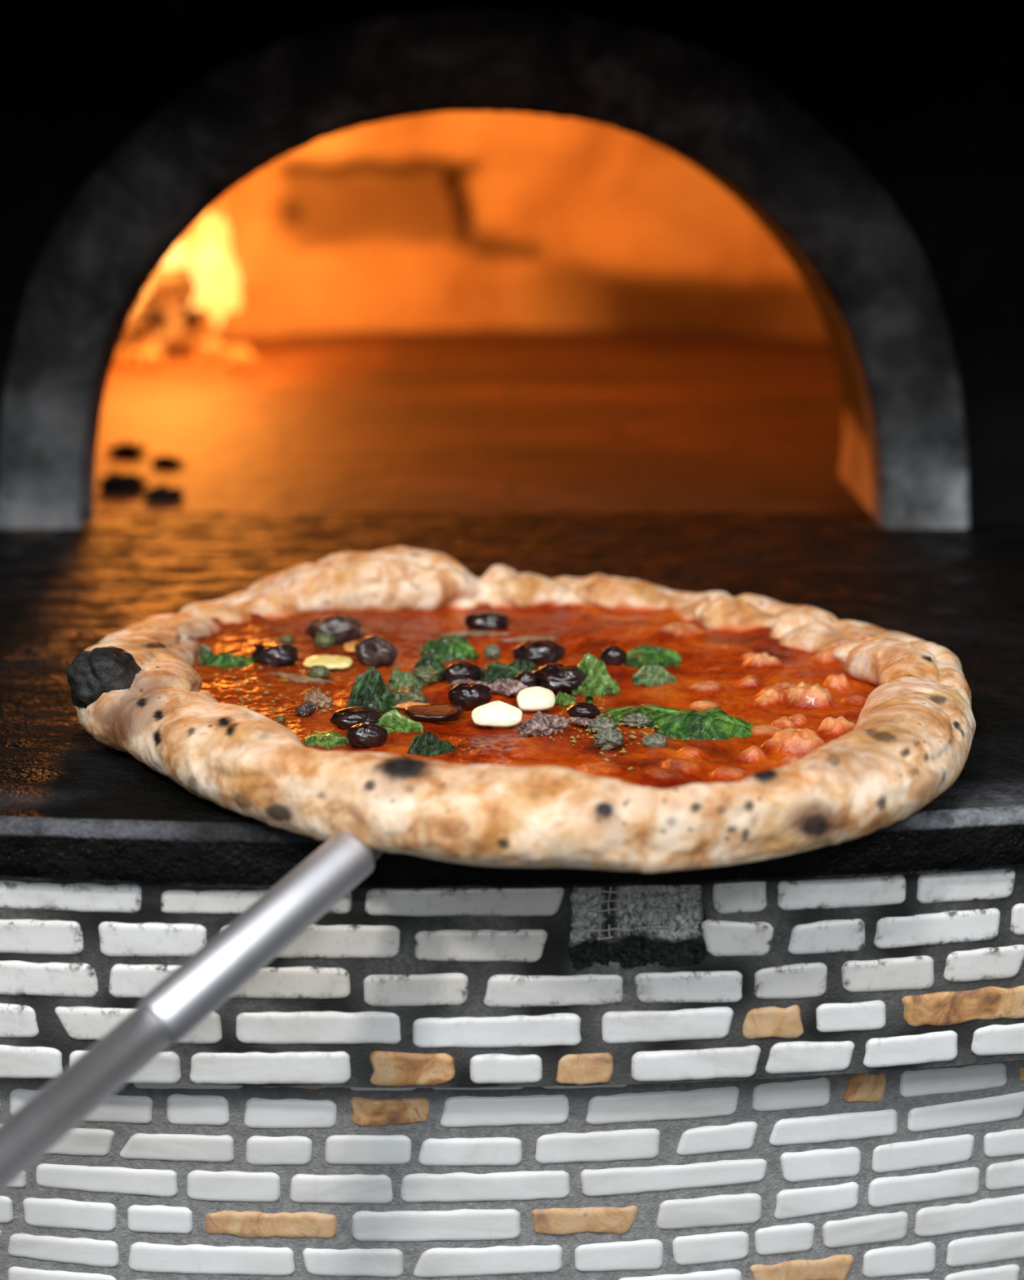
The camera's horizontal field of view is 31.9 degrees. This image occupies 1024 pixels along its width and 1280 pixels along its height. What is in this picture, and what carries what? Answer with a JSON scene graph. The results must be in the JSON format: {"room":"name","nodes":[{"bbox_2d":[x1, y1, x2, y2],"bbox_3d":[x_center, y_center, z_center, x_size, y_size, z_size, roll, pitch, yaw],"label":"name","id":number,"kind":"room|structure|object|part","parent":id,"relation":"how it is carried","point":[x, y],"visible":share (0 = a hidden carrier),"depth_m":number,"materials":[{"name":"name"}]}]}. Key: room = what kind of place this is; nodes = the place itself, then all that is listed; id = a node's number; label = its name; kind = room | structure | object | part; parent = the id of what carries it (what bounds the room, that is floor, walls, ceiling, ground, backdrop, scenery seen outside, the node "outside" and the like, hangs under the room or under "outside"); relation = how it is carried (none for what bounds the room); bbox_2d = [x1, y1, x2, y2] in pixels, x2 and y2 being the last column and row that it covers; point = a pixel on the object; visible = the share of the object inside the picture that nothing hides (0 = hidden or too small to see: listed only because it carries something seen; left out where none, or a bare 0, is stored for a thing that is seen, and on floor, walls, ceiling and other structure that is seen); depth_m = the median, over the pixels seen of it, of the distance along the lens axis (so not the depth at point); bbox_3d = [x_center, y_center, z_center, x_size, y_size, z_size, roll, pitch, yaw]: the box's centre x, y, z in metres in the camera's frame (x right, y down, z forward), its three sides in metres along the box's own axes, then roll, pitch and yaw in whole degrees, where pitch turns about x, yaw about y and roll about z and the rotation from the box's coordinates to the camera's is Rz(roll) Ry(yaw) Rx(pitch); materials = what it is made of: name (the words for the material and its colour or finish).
{"room":"commercial kitchen","nodes":[
{"label":"commercial kitchen","id":0,"kind":"room"},
{"bbox_2d":[0,1058,1023,1279],"bbox_3d":[0.002,0.279,0.648,0.641,0.352,0.068,-1,15,-3],"label":"wall","id":1,"kind":"structure","parent":0,"point":[917,1174],"depth_m":0.59,"materials":[{"name":"white brick"}]},
{"bbox_2d":[0,867,1023,1088],"bbox_3d":[0.001,0.097,0.592,0.641,0.072,0.081,0,15,-2],"label":"wall","id":2,"kind":"structure","parent":0,"point":[434,988],"depth_m":0.56,"materials":[{"name":"white brick"}]},
{"bbox_2d":[0,511,1023,888],"bbox_3d":[0.000,0.002,0.777,1.500,0.020,0.499,0,15,0],"label":"countertop","id":3,"kind":"structure","parent":2,"relation":"on","point":[75,807],"depth_m":0.78,"materials":[{"name":"black stone"}]},
{"bbox_2d":[0,831,384,1193],"bbox_3d":[-0.146,0.138,0.559,0.617,0.188,0.244,-11,19,-35],"label":"peel","id":4,"kind":"object","parent":3,"relation":"on","point":[206,980],"visible":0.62,"depth_m":0.47,"materials":[{"name":"metal"}]},
{"bbox_3d":[-0.206,0.195,0.398,0.304,0.151,0.013,-13,20,-40],"label":"handle","id":5,"kind":"part","parent":4,"relation":"part of","materials":[{"name":"metal"}]},
{"bbox_2d":[66,546,976,872],"bbox_3d":[0.002,0.010,0.634,0.328,0.033,0.312,0,15,0],"label":"pizza","id":6,"kind":"object","parent":4,"relation":"on","point":[859,726],"visible":0.91,"depth_m":0.58,"materials":[{"name":"beige food"}]},
{"bbox_2d":[196,644,213,662],"bbox_3d":[-0.116,0.005,0.677,0.008,0.008,0.014,0,15,0],"label":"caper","id":7,"kind":"object","parent":6,"relation":"on","point":[203,650],"visible":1,"depth_m":0.68,"materials":[{"name":"green food"}]},
{"bbox_2d":[200,653,256,667],"bbox_3d":[-0.107,0.007,0.673,0.023,0.006,0.019,2,15,8],"label":"basil leaf","id":8,"kind":"object","parent":6,"relation":"on","point":[222,660],"visible":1,"depth_m":0.67,"materials":[{"name":"green plant"}]},
{"bbox_2d":[251,641,298,667],"bbox_3d":[-0.089,0.006,0.672,0.018,0.010,0.013,0,15,0],"label":"olive","id":9,"kind":"object","parent":6,"relation":"on","point":[274,654],"visible":1,"depth_m":0.67,"materials":[{"name":"black food"}]},
{"bbox_2d":[276,715,285,722],"bbox_3d":[-0.078,0.027,0.603,0.003,0.003,0.003,0,15,0],"label":"caper","id":10,"kind":"object","parent":6,"relation":"on","point":[280,718],"visible":1,"depth_m":0.60,"materials":[{"name":"green food"}]},
{"bbox_2d":[278,635,295,643],"bbox_3d":[-0.088,0.000,0.703,0.007,0.004,0.004,0,15,0],"label":"caper","id":11,"kind":"object","parent":6,"relation":"on","point":[285,638],"visible":0.98,"depth_m":0.70,"materials":[{"name":"green food"}]},
{"bbox_2d":[270,671,334,684],"bbox_3d":[-0.077,0.014,0.650,0.028,0.003,0.006,6,16,22],"label":"fillet","id":12,"kind":"object","parent":6,"relation":"on","point":[291,677],"visible":1,"depth_m":0.65,"materials":[{"name":"food"}]},
{"bbox_2d":[294,702,316,717],"bbox_3d":[-0.070,0.024,0.612,0.008,0.005,0.004,-12,19,-37],"label":"fillet","id":13,"kind":"object","parent":6,"relation":"on","point":[304,709],"visible":1,"depth_m":0.61,"materials":[{"name":"food"}]},
{"bbox_2d":[303,689,333,709],"bbox_3d":[-0.068,0.021,0.619,0.013,0.009,0.007,11,18,34],"label":"fillet","id":14,"kind":"object","parent":6,"relation":"on","point":[317,699],"visible":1,"depth_m":0.62,"materials":[{"name":"food"}]},
{"bbox_2d":[307,665,330,678],"bbox_3d":[-0.070,0.012,0.655,0.008,0.006,0.006,0,15,0],"label":"caper","id":15,"kind":"object","parent":6,"relation":"on","point":[316,671],"visible":1,"depth_m":0.65,"materials":[{"name":"green food"}]},
{"bbox_2d":[313,631,335,648],"bbox_3d":[-0.073,0.000,0.697,0.008,0.007,0.008,-14,21,-42],"label":"caper","id":16,"kind":"object","parent":6,"relation":"on","point":[322,640],"visible":1,"depth_m":0.69,"materials":[{"name":"green food"}]},
{"bbox_2d":[302,730,349,748],"bbox_3d":[-0.061,0.032,0.583,0.017,0.004,0.016,-2,15,-6],"label":"basil leaf","id":17,"kind":"object","parent":6,"relation":"on","point":[328,739],"visible":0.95,"depth_m":0.58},
{"bbox_2d":[303,654,352,669],"bbox_3d":[-0.069,0.008,0.668,0.018,0.003,0.011,0,15,0],"label":"slice","id":18,"kind":"object","parent":6,"relation":"on","point":[331,662],"visible":1,"depth_m":0.67,"materials":[{"name":"yellow food"}]},
{"bbox_2d":[305,613,363,645],"bbox_3d":[-0.069,-0.004,0.704,0.020,0.013,0.017,7,16,23],"label":"olive","id":19,"kind":"object","parent":6,"relation":"on","point":[345,628],"visible":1,"depth_m":0.70,"materials":[{"name":"black food"}]},
{"bbox_2d":[343,640,359,652],"bbox_3d":[-0.059,0.003,0.691,0.013,0.003,0.009,-4,15,-13],"label":"slice","id":20,"kind":"object","parent":6,"relation":"on","point":[348,646],"visible":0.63,"depth_m":0.69,"materials":[{"name":"food"}]},
{"bbox_2d":[329,706,382,729],"bbox_3d":[-0.052,0.026,0.599,0.018,0.008,0.013,0,15,0],"label":"olive","id":21,"kind":"object","parent":6,"relation":"on","point":[344,718],"visible":0.75,"depth_m":0.59,"materials":[{"name":"black food"}]},
{"bbox_2d":[354,672,364,684],"bbox_3d":[-0.053,0.015,0.644,0.007,0.006,0.007,0,15,0],"label":"caper","id":22,"kind":"object","parent":6,"relation":"on","point":[359,676],"visible":0.24,"depth_m":0.64,"materials":[{"name":"food"}]},
{"bbox_2d":[346,723,387,748],"bbox_3d":[-0.047,0.031,0.579,0.014,0.009,0.010,0,15,0],"label":"olive","id":23,"kind":"object","parent":6,"relation":"on","point":[362,735],"visible":1,"depth_m":0.58,"materials":[{"name":"black food"}]},
{"bbox_2d":[346,666,399,714],"bbox_3d":[-0.048,0.017,0.615,0.019,0.017,0.015,-3,15,-12],"label":"basil leaf","id":24,"kind":"object","parent":6,"relation":"on","point":[371,691],"visible":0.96,"depth_m":0.61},
{"bbox_2d":[354,635,398,667],"bbox_3d":[-0.051,0.005,0.672,0.017,0.014,0.012,0,15,0],"label":"olive","id":25,"kind":"object","parent":6,"relation":"on","point":[377,651],"visible":0.88,"depth_m":0.67,"materials":[{"name":"black food"}]},
{"bbox_2d":[376,709,424,733],"bbox_3d":[-0.038,0.027,0.595,0.016,0.008,0.017,-13,20,-41],"label":"basil leaf","id":26,"kind":"object","parent":6,"relation":"on","point":[393,720],"visible":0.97,"depth_m":0.59,"materials":[{"name":"green plant"}]},
{"bbox_2d":[387,666,422,689],"bbox_3d":[-0.039,0.014,0.646,0.013,0.008,0.013,4,15,13],"label":"basil leaf","id":27,"kind":"object","parent":6,"relation":"on","point":[397,679],"visible":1,"depth_m":0.64,"materials":[{"name":"green plant"}]},
{"bbox_2d":[391,684,429,704],"bbox_3d":[-0.037,0.019,0.626,0.016,0.007,0.014,5,16,17],"label":"basil leaf","id":28,"kind":"object","parent":6,"relation":"on","point":[412,693],"visible":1,"depth_m":0.62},
{"bbox_2d":[395,702,430,709],"bbox_3d":[-0.033,0.023,0.618,0.016,0.003,0.005,2,15,6],"label":"fillet","id":29,"kind":"object","parent":6,"relation":"on","point":[404,705],"visible":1,"depth_m":0.62,"materials":[{"name":"orange food"}]},
{"bbox_2d":[412,664,443,686],"bbox_3d":[-0.031,0.013,0.651,0.012,0.008,0.008,0,15,0],"label":"basil leaf","id":30,"kind":"object","parent":6,"relation":"on","point":[428,675],"visible":1,"depth_m":0.65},
{"bbox_2d":[411,652,446,681],"bbox_3d":[-0.030,0.009,0.659,0.015,0.010,0.014,5,16,19],"label":"basil leaf","id":31,"kind":"object","parent":6,"relation":"on","point":[427,659],"visible":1,"depth_m":0.66,"materials":[{"name":"green plant"}]},
{"bbox_2d":[407,730,457,756],"bbox_3d":[-0.026,0.033,0.573,0.016,0.008,0.014,-2,15,-8],"label":"basil leaf","id":32,"kind":"object","parent":6,"relation":"on","point":[427,744],"visible":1,"depth_m":0.57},
{"bbox_2d":[404,704,463,722],"bbox_3d":[-0.026,0.025,0.608,0.020,0.004,0.014,0,15,0],"label":"olive","id":33,"kind":"object","parent":6,"relation":"on","point":[429,713],"visible":1,"depth_m":0.60,"materials":[{"name":"brown food"}]},
{"bbox_2d":[419,634,479,662],"bbox_3d":[-0.024,0.003,0.684,0.023,0.010,0.019,-1,15,-4],"label":"basil leaf","id":34,"kind":"object","parent":6,"relation":"on","point":[453,647],"visible":0.93,"depth_m":0.68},
{"bbox_2d":[229,665,695,769],"bbox_3d":[-0.023,0.024,0.615,0.188,0.001,0.066,7,16,24],"label":"dried oregano","id":35,"kind":"object","parent":6,"relation":"on","point":[633,736],"visible":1,"depth_m":0.60,"materials":[{"name":"food"}]},
{"bbox_2d":[443,661,481,683],"bbox_3d":[-0.018,0.012,0.650,0.014,0.008,0.010,0,15,0],"label":"olive","id":36,"kind":"object","parent":6,"relation":"on","point":[463,669],"visible":0.88,"depth_m":0.65,"materials":[{"name":"black food"}]},
{"bbox_2d":[448,678,488,686],"bbox_3d":[-0.015,0.016,0.643,0.014,0.004,0.007,3,15,11],"label":"fillet","id":37,"kind":"object","parent":6,"relation":"on","point":[455,682],"visible":0.48,"depth_m":0.64,"materials":[{"name":"food"}]},
{"bbox_2d":[448,682,492,709],"bbox_3d":[-0.015,0.019,0.622,0.015,0.009,0.011,0,15,0],"label":"olive","id":38,"kind":"object","parent":6,"relation":"on","point":[471,695],"visible":0.97,"depth_m":0.62,"materials":[{"name":"black food"}]},
{"bbox_2d":[437,630,513,636],"bbox_3d":[-0.015,-0.003,0.713,0.030,0.002,0.005,-1,15,-3],"label":"fillet","id":39,"kind":"object","parent":6,"relation":"on","point":[475,633],"visible":0.96,"depth_m":0.71,"materials":[{"name":"food"}]},
{"bbox_2d":[464,610,509,631],"bbox_3d":[-0.010,-0.007,0.723,0.018,0.009,0.014,0,15,0],"label":"olive","id":40,"kind":"object","parent":6,"relation":"on","point":[489,620],"visible":1,"depth_m":0.72,"materials":[{"name":"black food"}]},
{"bbox_2d":[483,644,501,659],"bbox_3d":[-0.008,0.005,0.682,0.007,0.006,0.006,0,15,0],"label":"caper","id":41,"kind":"object","parent":6,"relation":"on","point":[491,651],"visible":1,"depth_m":0.68,"materials":[{"name":"food"}]},
{"bbox_2d":[471,700,523,727],"bbox_3d":[-0.005,0.025,0.598,0.017,0.008,0.007,0,15,0],"label":"slice","id":42,"kind":"object","parent":6,"relation":"on","point":[498,713],"visible":1,"depth_m":0.60,"materials":[{"name":"white food"}]},
{"bbox_2d":[475,661,520,684],"bbox_3d":[-0.005,0.012,0.653,0.019,0.007,0.016,5,16,17],"label":"basil leaf","id":43,"kind":"object","parent":6,"relation":"on","point":[491,672],"visible":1,"depth_m":0.65,"materials":[{"name":"green plant"}]},
{"bbox_2d":[487,678,528,697],"bbox_3d":[0.000,0.017,0.636,0.018,0.006,0.008,6,16,21],"label":"fillet","id":44,"kind":"object","parent":6,"relation":"on","point":[508,687],"visible":0.94,"depth_m":0.63,"materials":[{"name":"food"}]},
{"bbox_2d":[507,658,538,672],"bbox_3d":[0.003,0.010,0.664,0.014,0.006,0.015,-2,15,-6],"label":"basil leaf","id":45,"kind":"object","parent":6,"relation":"on","point":[522,665],"visible":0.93,"depth_m":0.66,"materials":[{"name":"green plant"}]},
{"bbox_2d":[514,671,537,687],"bbox_3d":[0.005,0.015,0.642,0.010,0.007,0.007,0,15,0],"label":"olive","id":46,"kind":"object","parent":6,"relation":"on","point":[526,677],"visible":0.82,"depth_m":0.64,"materials":[{"name":"black food"}]},
{"bbox_2d":[497,635,559,642],"bbox_3d":[0.006,0.000,0.704,0.025,0.003,0.005,-2,15,-9],"label":"fillet","id":47,"kind":"object","parent":6,"relation":"on","point":[519,639],"visible":0.77,"depth_m":0.70,"materials":[{"name":"food"}]},
{"bbox_2d":[516,686,555,711],"bbox_3d":[0.008,0.020,0.616,0.013,0.008,0.007,-4,15,-13],"label":"slice","id":48,"kind":"object","parent":6,"relation":"on","point":[533,698],"visible":1,"depth_m":0.61,"materials":[{"name":"white food"}]},
{"bbox_2d":[512,639,566,666],"bbox_3d":[0.010,0.005,0.675,0.020,0.010,0.015,0,15,0],"label":"olive","id":49,"kind":"object","parent":6,"relation":"on","point":[541,652],"visible":0.96,"depth_m":0.67,"materials":[{"name":"black food"}]},
{"bbox_2d":[516,711,569,736],"bbox_3d":[0.009,0.028,0.592,0.019,0.009,0.009,-10,18,-34],"label":"fillet","id":50,"kind":"object","parent":6,"relation":"on","point":[540,723],"visible":1,"depth_m":0.59,"materials":[{"name":"food"}]},
{"bbox_2d":[532,662,586,694],"bbox_3d":[0.017,0.014,0.642,0.022,0.010,0.016,0,15,0],"label":"olive","id":51,"kind":"object","parent":6,"relation":"on","point":[557,677],"visible":0.97,"depth_m":0.64,"materials":[{"name":"black food"}]},
{"bbox_2d":[555,691,577,706],"bbox_3d":[0.019,0.020,0.629,0.008,0.004,0.011,0,15,0],"label":"basil leaf","id":52,"kind":"object","parent":6,"relation":"on","point":[564,699],"visible":1,"depth_m":0.63,"materials":[{"name":"green plant"}]},
{"bbox_2d":[565,716,593,725],"bbox_3d":[0.024,0.027,0.601,0.013,0.003,0.005,6,16,21],"label":"fillet","id":53,"kind":"object","parent":6,"relation":"on","point":[578,720],"visible":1,"depth_m":0.60,"materials":[{"name":"food"}]},
{"bbox_2d":[565,702,600,719],"bbox_3d":[0.024,0.024,0.608,0.012,0.006,0.008,0,15,0],"label":"olive","id":54,"kind":"object","parent":6,"relation":"on","point":[582,709],"visible":1,"depth_m":0.60,"materials":[{"name":"black food"}]},
{"bbox_2d":[585,679,602,703],"bbox_3d":[0.028,0.018,0.626,0.004,0.007,0.009,7,16,24],"label":"basil sprig","id":55,"kind":"object","parent":6,"relation":"on","point":[588,696],"visible":1,"depth_m":0.62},
{"bbox_2d":[570,652,621,696],"bbox_3d":[0.029,0.012,0.640,0.019,0.015,0.017,4,15,13],"label":"basil leaf","id":56,"kind":"object","parent":6,"relation":"on","point":[595,669],"visible":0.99,"depth_m":0.64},
{"bbox_2d":[586,715,619,733],"bbox_3d":[0.030,0.028,0.594,0.011,0.007,0.006,0,15,0],"label":"caper","id":57,"kind":"object","parent":6,"relation":"on","point":[599,723],"visible":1,"depth_m":0.59,"materials":[{"name":"food"}]},
{"bbox_2d":[593,726,624,750],"bbox_3d":[0.031,0.032,0.579,0.010,0.008,0.008,7,16,24],"label":"caper","id":58,"kind":"object","parent":6,"relation":"on","point":[614,738],"visible":1,"depth_m":0.58,"materials":[{"name":"grey food"}]},
{"bbox_2d":[600,645,627,666],"bbox_3d":[0.038,0.006,0.673,0.010,0.008,0.007,0,15,0],"label":"olive","id":59,"kind":"object","parent":6,"relation":"on","point":[612,655],"visible":0.95,"depth_m":0.67,"materials":[{"name":"black food"}]},
{"bbox_2d":[620,712,653,728],"bbox_3d":[0.042,0.027,0.600,0.011,0.005,0.006,0,15,0],"label":"caper","id":60,"kind":"object","parent":6,"relation":"on","point":[637,720],"visible":1,"depth_m":0.60,"materials":[{"name":"food"}]},
{"bbox_2d":[603,704,683,728],"bbox_3d":[0.047,0.025,0.611,0.035,0.005,0.024,1,15,4],"label":"basil leaf","id":61,"kind":"object","parent":6,"relation":"on","point":[656,713],"visible":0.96,"depth_m":0.61,"materials":[{"name":"green plant"}]},
{"bbox_2d":[623,644,682,668],"bbox_3d":[0.053,0.006,0.676,0.023,0.007,0.018,-1,15,-5],"label":"basil leaf","id":62,"kind":"object","parent":6,"relation":"on","point":[639,656],"visible":0.99,"depth_m":0.67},
{"bbox_2d":[641,733,667,748],"bbox_3d":[0.046,0.033,0.577,0.008,0.006,0.006,0,15,0],"label":"caper","id":63,"kind":"object","parent":6,"relation":"on","point":[654,740],"visible":1,"depth_m":0.57,"materials":[{"name":"grey food"}]},
{"bbox_2d":[631,665,678,687],"bbox_3d":[0.052,0.012,0.653,0.017,0.007,0.015,0,15,0],"label":"basil leaf","id":64,"kind":"object","parent":6,"relation":"on","point":[650,676],"visible":1,"depth_m":0.65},
{"bbox_2d":[653,707,754,740],"bbox_3d":[0.065,0.027,0.596,0.035,0.008,0.025,2,15,8],"label":"basil leaf","id":65,"kind":"object","parent":6,"relation":"on","point":[713,723],"visible":1,"depth_m":0.59,"materials":[{"name":"green plant"}]},
{"bbox_2d":[0,3,968,528],"bbox_3d":[0.000,-0.541,1.319,1.200,0.751,1.492,0,15,0],"label":"oven","id":66,"kind":"object","parent":3,"relation":"on","point":[488,257],"visible":0.84,"depth_m":1.20,"materials":[{"name":"stone"}]},
{"bbox_2d":[94,470,149,493],"bbox_3d":[-0.237,-0.093,1.083,0.038,0.016,0.030,0,15,0],"label":"lump","id":67,"kind":"object","parent":66,"relation":"on","point":[116,482],"visible":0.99,"depth_m":1.08,"materials":[{"name":"black"}]},
{"bbox_2d":[106,440,147,458],"bbox_3d":[-0.260,-0.128,1.207,0.029,0.014,0.029,0,15,0],"label":"lump","id":68,"kind":"object","parent":66,"relation":"on","point":[126,450],"visible":1,"depth_m":1.20,"materials":[{"name":"black"}]},
{"bbox_2d":[139,483,186,502],"bbox_3d":[-0.205,-0.085,1.053,0.023,0.012,0.026,11,18,35],"label":"lump","id":69,"kind":"object","parent":66,"relation":"on","point":[162,492],"visible":1,"depth_m":1.05,"materials":[{"name":"black"}]},
{"bbox_2d":[150,454,186,467],"bbox_3d":[-0.225,-0.116,1.170,0.024,0.010,0.021,-3,15,-12],"label":"lump","id":70,"kind":"object","parent":66,"relation":"on","point":[165,461],"visible":1,"depth_m":1.17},
{"bbox_2d":[113,208,257,370],"bbox_3d":[-0.399,-0.354,1.753,0.271,0.168,0.273,-4,15,-14],"label":"fire","id":71,"kind":"object","parent":66,"relation":"on","point":[206,273],"visible":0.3,"depth_m":1.77,"materials":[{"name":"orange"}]},
{"bbox_2d":[0,0,1023,523],"bbox_3d":[0.000,-0.594,0.839,3.200,1.100,0.006,0,15,0],"label":"wall","id":72,"kind":"structure","parent":0,"point":[928,95],"depth_m":0.92,"materials":[{"name":"black paint"}]}
]}

